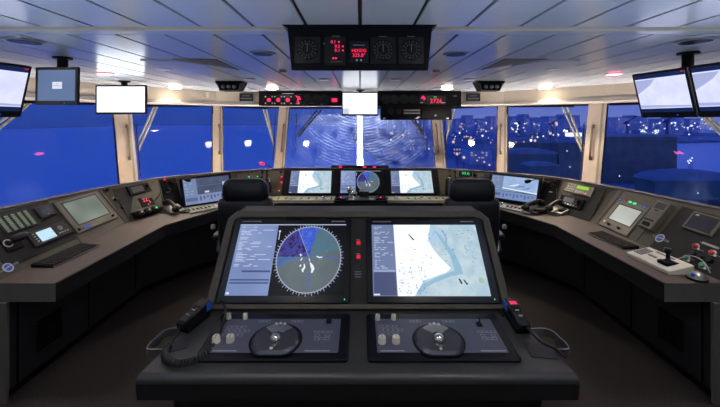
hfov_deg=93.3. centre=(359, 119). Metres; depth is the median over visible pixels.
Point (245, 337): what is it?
unit
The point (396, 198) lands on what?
keyboard
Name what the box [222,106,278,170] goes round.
window
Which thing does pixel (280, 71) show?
ceiling detector
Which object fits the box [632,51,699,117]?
monitor
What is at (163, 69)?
recessed light
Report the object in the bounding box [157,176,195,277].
console
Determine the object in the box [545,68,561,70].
ceiling speaker
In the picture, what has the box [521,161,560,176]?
shed
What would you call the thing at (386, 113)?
rack
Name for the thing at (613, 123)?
building
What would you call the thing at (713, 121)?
window wiper
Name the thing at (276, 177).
console
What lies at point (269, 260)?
display
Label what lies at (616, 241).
keyboard
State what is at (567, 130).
tower
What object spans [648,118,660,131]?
building
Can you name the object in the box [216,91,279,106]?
trim
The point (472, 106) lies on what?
window
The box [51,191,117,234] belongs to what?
monitor
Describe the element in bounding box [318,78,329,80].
ceiling speaker
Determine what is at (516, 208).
keyboard
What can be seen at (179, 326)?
lead
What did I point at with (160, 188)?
cord
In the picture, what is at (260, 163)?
gooseneck lamp
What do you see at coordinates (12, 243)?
handset
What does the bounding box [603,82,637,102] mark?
trim
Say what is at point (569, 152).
building
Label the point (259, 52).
recessed light
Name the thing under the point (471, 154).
building
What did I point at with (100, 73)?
recessed light
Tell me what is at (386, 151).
building
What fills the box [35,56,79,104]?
monitor
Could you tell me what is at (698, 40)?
recessed light
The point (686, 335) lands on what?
console
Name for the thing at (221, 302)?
lead
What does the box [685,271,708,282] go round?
mouse
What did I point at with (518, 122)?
crane
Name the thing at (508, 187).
display
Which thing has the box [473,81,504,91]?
panel
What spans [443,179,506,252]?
chair
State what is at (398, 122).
building
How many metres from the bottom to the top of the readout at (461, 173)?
0.078 m
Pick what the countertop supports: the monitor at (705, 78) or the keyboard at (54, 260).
the keyboard at (54, 260)
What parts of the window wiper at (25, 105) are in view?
arm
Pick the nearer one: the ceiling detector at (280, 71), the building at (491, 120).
the ceiling detector at (280, 71)
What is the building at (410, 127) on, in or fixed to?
on the ground
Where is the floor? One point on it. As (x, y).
(613, 368)
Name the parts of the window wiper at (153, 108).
blade, arm, arm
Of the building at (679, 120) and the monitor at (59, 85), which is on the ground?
the building at (679, 120)
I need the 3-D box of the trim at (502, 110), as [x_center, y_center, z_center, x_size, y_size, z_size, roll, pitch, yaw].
[2.687,0.502,6.413,0.186,1.632,0.637,0,0,25]
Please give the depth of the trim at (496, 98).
5.98 m
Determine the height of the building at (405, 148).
5.004 m
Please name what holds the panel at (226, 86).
attached to the ceiling
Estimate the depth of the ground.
347.25 m
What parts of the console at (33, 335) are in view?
panel, dark panel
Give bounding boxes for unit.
[194,312,349,362]
[366,313,520,362]
[565,183,595,197]
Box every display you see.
[33,204,56,218]
[179,173,230,207]
[216,218,350,303]
[287,170,333,194]
[338,170,383,194]
[366,218,499,303]
[388,170,435,194]
[489,173,542,205]
[682,211,719,237]
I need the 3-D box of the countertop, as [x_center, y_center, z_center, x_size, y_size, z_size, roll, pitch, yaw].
[0.000,1.161,3.605,5.000,0.129,2.630,0,0,0]
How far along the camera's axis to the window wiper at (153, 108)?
5.78 m
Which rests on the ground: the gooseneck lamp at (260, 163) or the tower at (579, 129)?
the tower at (579, 129)
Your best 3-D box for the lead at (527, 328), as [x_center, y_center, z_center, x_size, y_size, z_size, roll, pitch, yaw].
[0.895,1.074,1.643,0.032,0.064,0.183,0,0,-40]
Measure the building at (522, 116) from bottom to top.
31.134 m
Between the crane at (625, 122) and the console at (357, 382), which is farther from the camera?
the crane at (625, 122)
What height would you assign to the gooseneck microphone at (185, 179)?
0.063 m
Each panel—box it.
[0,208,39,234]
[334,187,387,202]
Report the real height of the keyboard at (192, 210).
0.050 m
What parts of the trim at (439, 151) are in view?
grab handle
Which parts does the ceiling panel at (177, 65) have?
diffuser plate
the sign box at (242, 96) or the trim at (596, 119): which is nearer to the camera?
the trim at (596, 119)
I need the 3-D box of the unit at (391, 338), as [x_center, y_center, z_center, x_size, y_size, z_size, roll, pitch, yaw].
[0.389,1.070,1.718,0.710,0.084,0.325,0,0,0]
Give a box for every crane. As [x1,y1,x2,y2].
[515,116,528,136]
[548,117,561,139]
[623,116,637,133]
[663,117,672,134]
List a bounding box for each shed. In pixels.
[508,137,552,150]
[508,148,557,172]
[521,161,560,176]
[633,168,719,199]
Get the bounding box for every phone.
[263,176,271,192]
[445,177,452,194]
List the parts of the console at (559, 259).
dark panel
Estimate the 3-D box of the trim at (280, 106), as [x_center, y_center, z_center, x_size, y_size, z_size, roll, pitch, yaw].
[0.000,-0.393,6.731,3.253,0.245,1.277,0,0,0]
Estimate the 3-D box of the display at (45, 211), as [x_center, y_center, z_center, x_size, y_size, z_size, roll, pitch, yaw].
[-2.720,0.792,2.940,0.079,0.094,0.151,0,0,-1]
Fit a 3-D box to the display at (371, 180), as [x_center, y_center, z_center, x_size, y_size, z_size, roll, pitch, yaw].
[0.013,0.913,5.018,0.656,0.329,0.212,0,0,0]
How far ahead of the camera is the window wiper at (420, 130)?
7.04 m
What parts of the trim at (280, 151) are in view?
grab handle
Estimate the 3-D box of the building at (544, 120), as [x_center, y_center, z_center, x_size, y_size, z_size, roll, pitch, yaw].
[299.978,8.334,539.594,14.232,28.133,25.500,0,0,0]
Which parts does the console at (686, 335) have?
dark panel, knob, knob, knob, panel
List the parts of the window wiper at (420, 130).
arm, blade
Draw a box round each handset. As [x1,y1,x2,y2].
[0,232,28,252]
[176,298,211,333]
[503,298,530,333]
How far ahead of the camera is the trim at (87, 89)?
4.48 m
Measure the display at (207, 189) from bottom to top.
0.364 m
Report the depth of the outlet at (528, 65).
3.00 m
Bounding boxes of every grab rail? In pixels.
[146,328,181,357]
[531,328,568,357]
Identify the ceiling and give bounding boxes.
[0,0,719,91]
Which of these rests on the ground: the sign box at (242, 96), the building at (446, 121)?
the building at (446, 121)
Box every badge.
[0,261,18,272]
[652,234,668,242]
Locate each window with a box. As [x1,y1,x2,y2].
[24,101,118,183]
[147,104,212,171]
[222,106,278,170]
[284,107,435,167]
[442,106,497,170]
[507,104,588,171]
[601,102,638,183]
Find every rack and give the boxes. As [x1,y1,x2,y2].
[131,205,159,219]
[380,107,451,119]
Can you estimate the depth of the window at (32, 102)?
5.35 m
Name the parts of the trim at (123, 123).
grab handle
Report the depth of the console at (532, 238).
4.22 m
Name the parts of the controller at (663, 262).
joystick plate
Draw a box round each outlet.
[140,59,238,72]
[481,59,579,72]
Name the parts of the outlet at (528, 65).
diffuser plate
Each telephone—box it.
[162,199,188,214]
[521,199,548,214]
[545,199,568,215]
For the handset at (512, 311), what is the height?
0.098 m
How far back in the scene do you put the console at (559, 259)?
3.85 m
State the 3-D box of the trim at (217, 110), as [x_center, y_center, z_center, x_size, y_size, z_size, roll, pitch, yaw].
[-2.688,0.502,6.415,0.186,1.632,0.633,0,0,-25]
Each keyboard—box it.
[31,243,99,267]
[187,203,217,213]
[268,196,334,200]
[387,196,448,200]
[499,203,529,213]
[588,231,638,248]
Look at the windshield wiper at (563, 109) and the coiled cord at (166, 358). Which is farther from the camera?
the windshield wiper at (563, 109)
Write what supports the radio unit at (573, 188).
on the console at (559, 259)
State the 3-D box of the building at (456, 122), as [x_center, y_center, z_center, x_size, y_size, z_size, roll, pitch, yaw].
[178.744,9.813,626.369,11.050,25.174,25.500,0,0,0]
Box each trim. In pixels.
[24,78,114,102]
[114,114,137,183]
[147,87,215,105]
[213,106,222,171]
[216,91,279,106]
[274,107,288,167]
[280,106,341,106]
[432,120,445,167]
[461,91,503,106]
[497,106,506,171]
[504,85,603,105]
[582,103,606,183]
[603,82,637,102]
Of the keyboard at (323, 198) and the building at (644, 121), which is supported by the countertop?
the keyboard at (323, 198)
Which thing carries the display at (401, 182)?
attached to the console at (285, 170)
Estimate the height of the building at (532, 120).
27.024 m
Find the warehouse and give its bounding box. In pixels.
[584,134,677,182]
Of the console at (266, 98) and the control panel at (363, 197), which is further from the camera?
the console at (266, 98)
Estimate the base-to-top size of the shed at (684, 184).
7.871 m
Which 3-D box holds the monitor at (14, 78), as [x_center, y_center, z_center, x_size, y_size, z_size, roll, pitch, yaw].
[-2.447,-0.259,2.211,0.199,0.479,0.424,0,0,7]
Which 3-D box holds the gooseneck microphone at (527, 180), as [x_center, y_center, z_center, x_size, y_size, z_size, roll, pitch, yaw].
[2.299,0.797,4.407,0.304,0.071,0.054,0,0,28]
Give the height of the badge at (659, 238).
0.062 m
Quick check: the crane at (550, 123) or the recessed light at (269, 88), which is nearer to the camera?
the recessed light at (269, 88)
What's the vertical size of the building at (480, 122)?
25.184 m
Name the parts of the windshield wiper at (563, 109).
arm, arm, blade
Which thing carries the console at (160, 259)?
on the floor
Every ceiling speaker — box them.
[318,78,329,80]
[390,78,401,80]
[464,78,475,80]
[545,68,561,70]
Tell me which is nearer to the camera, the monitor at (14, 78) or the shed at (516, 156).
the monitor at (14, 78)
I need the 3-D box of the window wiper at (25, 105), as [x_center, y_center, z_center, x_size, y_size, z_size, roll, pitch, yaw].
[-4.790,0.125,4.636,0.157,0.805,0.485,0,0,10]
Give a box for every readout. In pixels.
[138,197,154,207]
[459,171,471,176]
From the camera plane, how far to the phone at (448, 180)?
4.90 m
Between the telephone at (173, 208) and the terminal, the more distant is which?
the terminal
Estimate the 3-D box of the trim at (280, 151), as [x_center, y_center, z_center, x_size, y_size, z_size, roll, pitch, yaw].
[-1.592,0.502,6.879,0.234,1.632,0.597,0,0,0]
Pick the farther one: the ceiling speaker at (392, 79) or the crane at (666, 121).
the crane at (666, 121)
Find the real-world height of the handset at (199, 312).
0.099 m
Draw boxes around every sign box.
[239,93,252,101]
[466,93,479,101]
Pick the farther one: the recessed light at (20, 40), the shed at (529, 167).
the shed at (529, 167)
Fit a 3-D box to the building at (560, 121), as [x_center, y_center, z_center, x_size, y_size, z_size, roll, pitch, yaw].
[373.734,6.069,624.884,12.860,32.662,25.500,0,0,0]
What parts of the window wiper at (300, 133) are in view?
blade, arm, arm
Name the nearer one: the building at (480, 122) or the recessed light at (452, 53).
the recessed light at (452, 53)
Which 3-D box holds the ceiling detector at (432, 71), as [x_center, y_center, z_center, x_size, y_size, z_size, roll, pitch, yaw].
[0.758,-0.487,3.434,0.070,0.024,0.100,0,0,0]
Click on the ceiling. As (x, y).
(628, 37)
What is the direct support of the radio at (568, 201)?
attached to the console at (559, 259)
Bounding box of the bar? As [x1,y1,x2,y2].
[331,165,388,167]
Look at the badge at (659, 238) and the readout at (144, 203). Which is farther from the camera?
the readout at (144, 203)
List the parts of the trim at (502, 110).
grab handle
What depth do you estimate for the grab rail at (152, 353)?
1.72 m
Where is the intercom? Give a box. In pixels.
[638,201,674,232]
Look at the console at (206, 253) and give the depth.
4.39 m
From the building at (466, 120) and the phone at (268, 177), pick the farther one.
the building at (466, 120)
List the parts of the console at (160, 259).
dark panel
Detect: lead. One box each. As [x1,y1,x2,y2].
[171,325,180,343]
[211,300,226,347]
[526,327,565,358]
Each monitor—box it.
[0,62,31,116]
[26,220,73,247]
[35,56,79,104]
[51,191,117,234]
[599,198,650,237]
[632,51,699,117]
[688,62,719,116]
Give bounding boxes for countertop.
[0,196,719,301]
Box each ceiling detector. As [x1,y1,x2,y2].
[279,70,288,73]
[431,70,439,73]
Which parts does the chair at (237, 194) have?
armrest, backrest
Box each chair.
[211,179,273,252]
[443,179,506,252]
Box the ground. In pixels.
[349,128,719,189]
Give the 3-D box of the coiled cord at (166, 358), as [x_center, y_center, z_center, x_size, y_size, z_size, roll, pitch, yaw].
[-0.821,1.096,1.581,0.246,0.042,0.120,0,0,5]
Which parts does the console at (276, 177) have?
panel plate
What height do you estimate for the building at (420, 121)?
28.844 m
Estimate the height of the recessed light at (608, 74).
0.012 m
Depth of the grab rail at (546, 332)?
1.75 m
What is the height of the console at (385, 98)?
0.266 m
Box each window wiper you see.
[0,103,31,129]
[135,107,157,175]
[263,109,275,159]
[295,110,321,150]
[412,120,424,152]
[444,109,454,159]
[702,117,719,135]
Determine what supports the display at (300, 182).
attached to the console at (285, 170)
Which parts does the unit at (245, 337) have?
knob, knob, knob, knob, keypad plate, palm plate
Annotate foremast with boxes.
[357,116,362,164]
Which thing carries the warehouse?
on the ground
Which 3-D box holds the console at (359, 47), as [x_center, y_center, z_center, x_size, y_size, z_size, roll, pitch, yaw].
[-0.001,-0.381,2.018,0.813,0.239,0.482,0,0,0]
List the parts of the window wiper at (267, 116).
arm, arm, blade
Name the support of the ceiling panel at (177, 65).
attached to the ceiling
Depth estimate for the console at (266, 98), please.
5.83 m
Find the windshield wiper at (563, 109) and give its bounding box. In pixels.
[562,107,584,175]
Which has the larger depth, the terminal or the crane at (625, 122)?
the terminal
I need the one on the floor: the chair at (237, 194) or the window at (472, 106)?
the chair at (237, 194)
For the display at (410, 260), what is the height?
0.401 m
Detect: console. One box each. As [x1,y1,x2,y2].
[0,188,141,403]
[92,178,177,292]
[136,206,579,406]
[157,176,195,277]
[175,171,228,269]
[229,168,282,196]
[259,91,341,105]
[281,168,438,195]
[283,24,436,70]
[378,91,460,106]
[436,168,490,196]
[491,171,544,269]
[524,176,562,277]
[542,178,627,292]
[578,188,719,403]
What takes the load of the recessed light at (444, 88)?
in the ceiling
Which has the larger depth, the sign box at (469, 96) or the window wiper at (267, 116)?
the window wiper at (267, 116)
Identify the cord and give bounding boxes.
[148,188,161,205]
[161,342,211,367]
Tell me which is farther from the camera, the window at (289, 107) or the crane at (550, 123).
the crane at (550, 123)
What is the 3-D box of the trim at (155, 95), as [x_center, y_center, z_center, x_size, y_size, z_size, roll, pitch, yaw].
[-3.188,-0.393,5.831,1.761,0.245,1.210,0,0,-41]
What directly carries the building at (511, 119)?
on the ground
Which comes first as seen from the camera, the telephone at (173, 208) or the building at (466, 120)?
the telephone at (173, 208)
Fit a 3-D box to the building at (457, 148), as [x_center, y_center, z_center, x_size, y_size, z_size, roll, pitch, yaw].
[54.206,18.307,196.995,4.560,8.185,14.290,0,0,0]
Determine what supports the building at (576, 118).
on the ground
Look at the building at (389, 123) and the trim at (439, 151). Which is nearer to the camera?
the trim at (439, 151)
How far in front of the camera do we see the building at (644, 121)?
525.38 m
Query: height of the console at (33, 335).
1.223 m
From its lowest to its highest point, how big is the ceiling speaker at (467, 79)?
0.020 m
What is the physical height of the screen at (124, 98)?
0.428 m
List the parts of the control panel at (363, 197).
lever, lever, lever plate, twin lever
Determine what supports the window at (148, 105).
in the wall
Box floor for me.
[0,264,719,406]
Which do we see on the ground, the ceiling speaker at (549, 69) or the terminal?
the terminal
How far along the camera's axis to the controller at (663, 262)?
2.51 m
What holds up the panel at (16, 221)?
on the console at (33, 335)
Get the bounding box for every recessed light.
[1,36,47,44]
[95,72,114,74]
[155,68,171,70]
[250,50,275,55]
[265,87,278,89]
[440,87,453,89]
[443,51,468,56]
[604,73,623,75]
[672,36,718,44]
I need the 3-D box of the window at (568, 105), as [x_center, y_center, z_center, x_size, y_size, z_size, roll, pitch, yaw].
[3.230,0.513,5.962,1.537,1.612,0.493,0,0,39]
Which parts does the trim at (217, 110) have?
grab handle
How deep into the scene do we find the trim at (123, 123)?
5.46 m
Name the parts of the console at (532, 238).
dark panel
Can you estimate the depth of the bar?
5.19 m
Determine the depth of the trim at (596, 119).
5.47 m
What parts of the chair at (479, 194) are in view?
backrest, armrest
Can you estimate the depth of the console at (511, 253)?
4.39 m
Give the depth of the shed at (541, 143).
190.00 m
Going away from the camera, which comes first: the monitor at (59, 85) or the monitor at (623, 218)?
the monitor at (59, 85)
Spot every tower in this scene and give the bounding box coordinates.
[565,128,570,139]
[571,128,575,139]
[576,128,581,139]
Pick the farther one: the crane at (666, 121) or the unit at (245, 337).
the crane at (666, 121)
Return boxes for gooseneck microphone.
[170,178,190,183]
[525,179,550,184]
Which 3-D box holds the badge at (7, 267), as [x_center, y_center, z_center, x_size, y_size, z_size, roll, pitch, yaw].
[-2.505,1.050,2.427,0.045,0.056,0.148,0,0,-1]
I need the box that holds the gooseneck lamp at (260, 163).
[259,162,282,172]
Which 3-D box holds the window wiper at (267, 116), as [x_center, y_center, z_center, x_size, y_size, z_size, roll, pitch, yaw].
[-1.800,0.288,6.985,0.396,1.041,0.229,0,0,43]
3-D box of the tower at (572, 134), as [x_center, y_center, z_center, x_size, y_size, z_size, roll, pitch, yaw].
[188.382,14.571,300.000,4.200,15.659,4.095,0,0,0]
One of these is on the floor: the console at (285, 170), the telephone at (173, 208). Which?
the console at (285, 170)
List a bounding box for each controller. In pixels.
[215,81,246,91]
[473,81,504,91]
[626,247,710,274]
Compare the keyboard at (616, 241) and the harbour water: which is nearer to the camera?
the keyboard at (616, 241)
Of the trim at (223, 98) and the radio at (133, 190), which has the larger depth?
the trim at (223, 98)
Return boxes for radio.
[126,182,151,196]
[559,194,585,210]
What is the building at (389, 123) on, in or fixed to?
on the ground
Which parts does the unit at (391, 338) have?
knob, knob, knob, knob, palm plate, keypad plate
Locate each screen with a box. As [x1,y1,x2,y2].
[96,81,146,113]
[342,90,377,115]
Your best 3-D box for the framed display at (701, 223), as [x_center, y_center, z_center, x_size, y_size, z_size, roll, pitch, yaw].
[2.696,0.818,2.673,0.117,0.141,0.243,0,0,1]
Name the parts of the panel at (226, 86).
guard rail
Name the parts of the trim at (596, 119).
grab handle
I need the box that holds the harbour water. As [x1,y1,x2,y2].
[0,125,719,206]
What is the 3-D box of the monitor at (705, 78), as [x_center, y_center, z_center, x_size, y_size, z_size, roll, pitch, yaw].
[2.447,-0.259,2.211,0.199,0.479,0.424,0,0,-7]
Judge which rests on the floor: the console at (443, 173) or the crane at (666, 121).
the console at (443, 173)
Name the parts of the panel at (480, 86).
guard rail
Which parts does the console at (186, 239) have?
dark panel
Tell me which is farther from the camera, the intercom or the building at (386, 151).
the building at (386, 151)
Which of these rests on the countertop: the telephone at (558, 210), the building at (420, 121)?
the telephone at (558, 210)
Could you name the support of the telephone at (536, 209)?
on the countertop
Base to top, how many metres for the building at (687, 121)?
25.148 m
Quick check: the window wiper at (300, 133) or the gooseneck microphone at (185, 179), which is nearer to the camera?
the gooseneck microphone at (185, 179)
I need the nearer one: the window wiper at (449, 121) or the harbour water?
the window wiper at (449, 121)
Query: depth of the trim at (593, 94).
5.31 m
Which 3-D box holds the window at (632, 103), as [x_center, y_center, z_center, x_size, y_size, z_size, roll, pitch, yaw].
[4.598,0.517,4.530,0.449,1.598,2.533,0,0,-40]
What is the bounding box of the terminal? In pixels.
[632,129,658,133]
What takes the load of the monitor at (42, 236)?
on the console at (33, 335)
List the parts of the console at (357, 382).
panel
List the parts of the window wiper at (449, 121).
blade, arm, arm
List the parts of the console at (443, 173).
panel plate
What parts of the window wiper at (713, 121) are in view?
arm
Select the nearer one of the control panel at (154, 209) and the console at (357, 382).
the console at (357, 382)
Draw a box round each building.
[382,147,400,155]
[386,120,392,134]
[396,120,401,131]
[401,144,425,152]
[406,120,415,134]
[419,120,427,132]
[442,120,451,134]
[447,144,460,159]
[452,118,460,131]
[461,115,472,134]
[461,147,491,164]
[473,118,484,131]
[485,116,495,134]
[508,116,515,131]
[516,114,528,134]
[529,117,539,131]
[540,116,557,133]
[551,140,584,180]
[556,114,568,131]
[563,115,579,133]
[606,117,627,133]
[627,116,647,133]
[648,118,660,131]
[661,117,683,134]
[684,118,699,132]
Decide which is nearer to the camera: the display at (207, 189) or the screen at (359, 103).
the display at (207, 189)
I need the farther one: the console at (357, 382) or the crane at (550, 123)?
the crane at (550, 123)

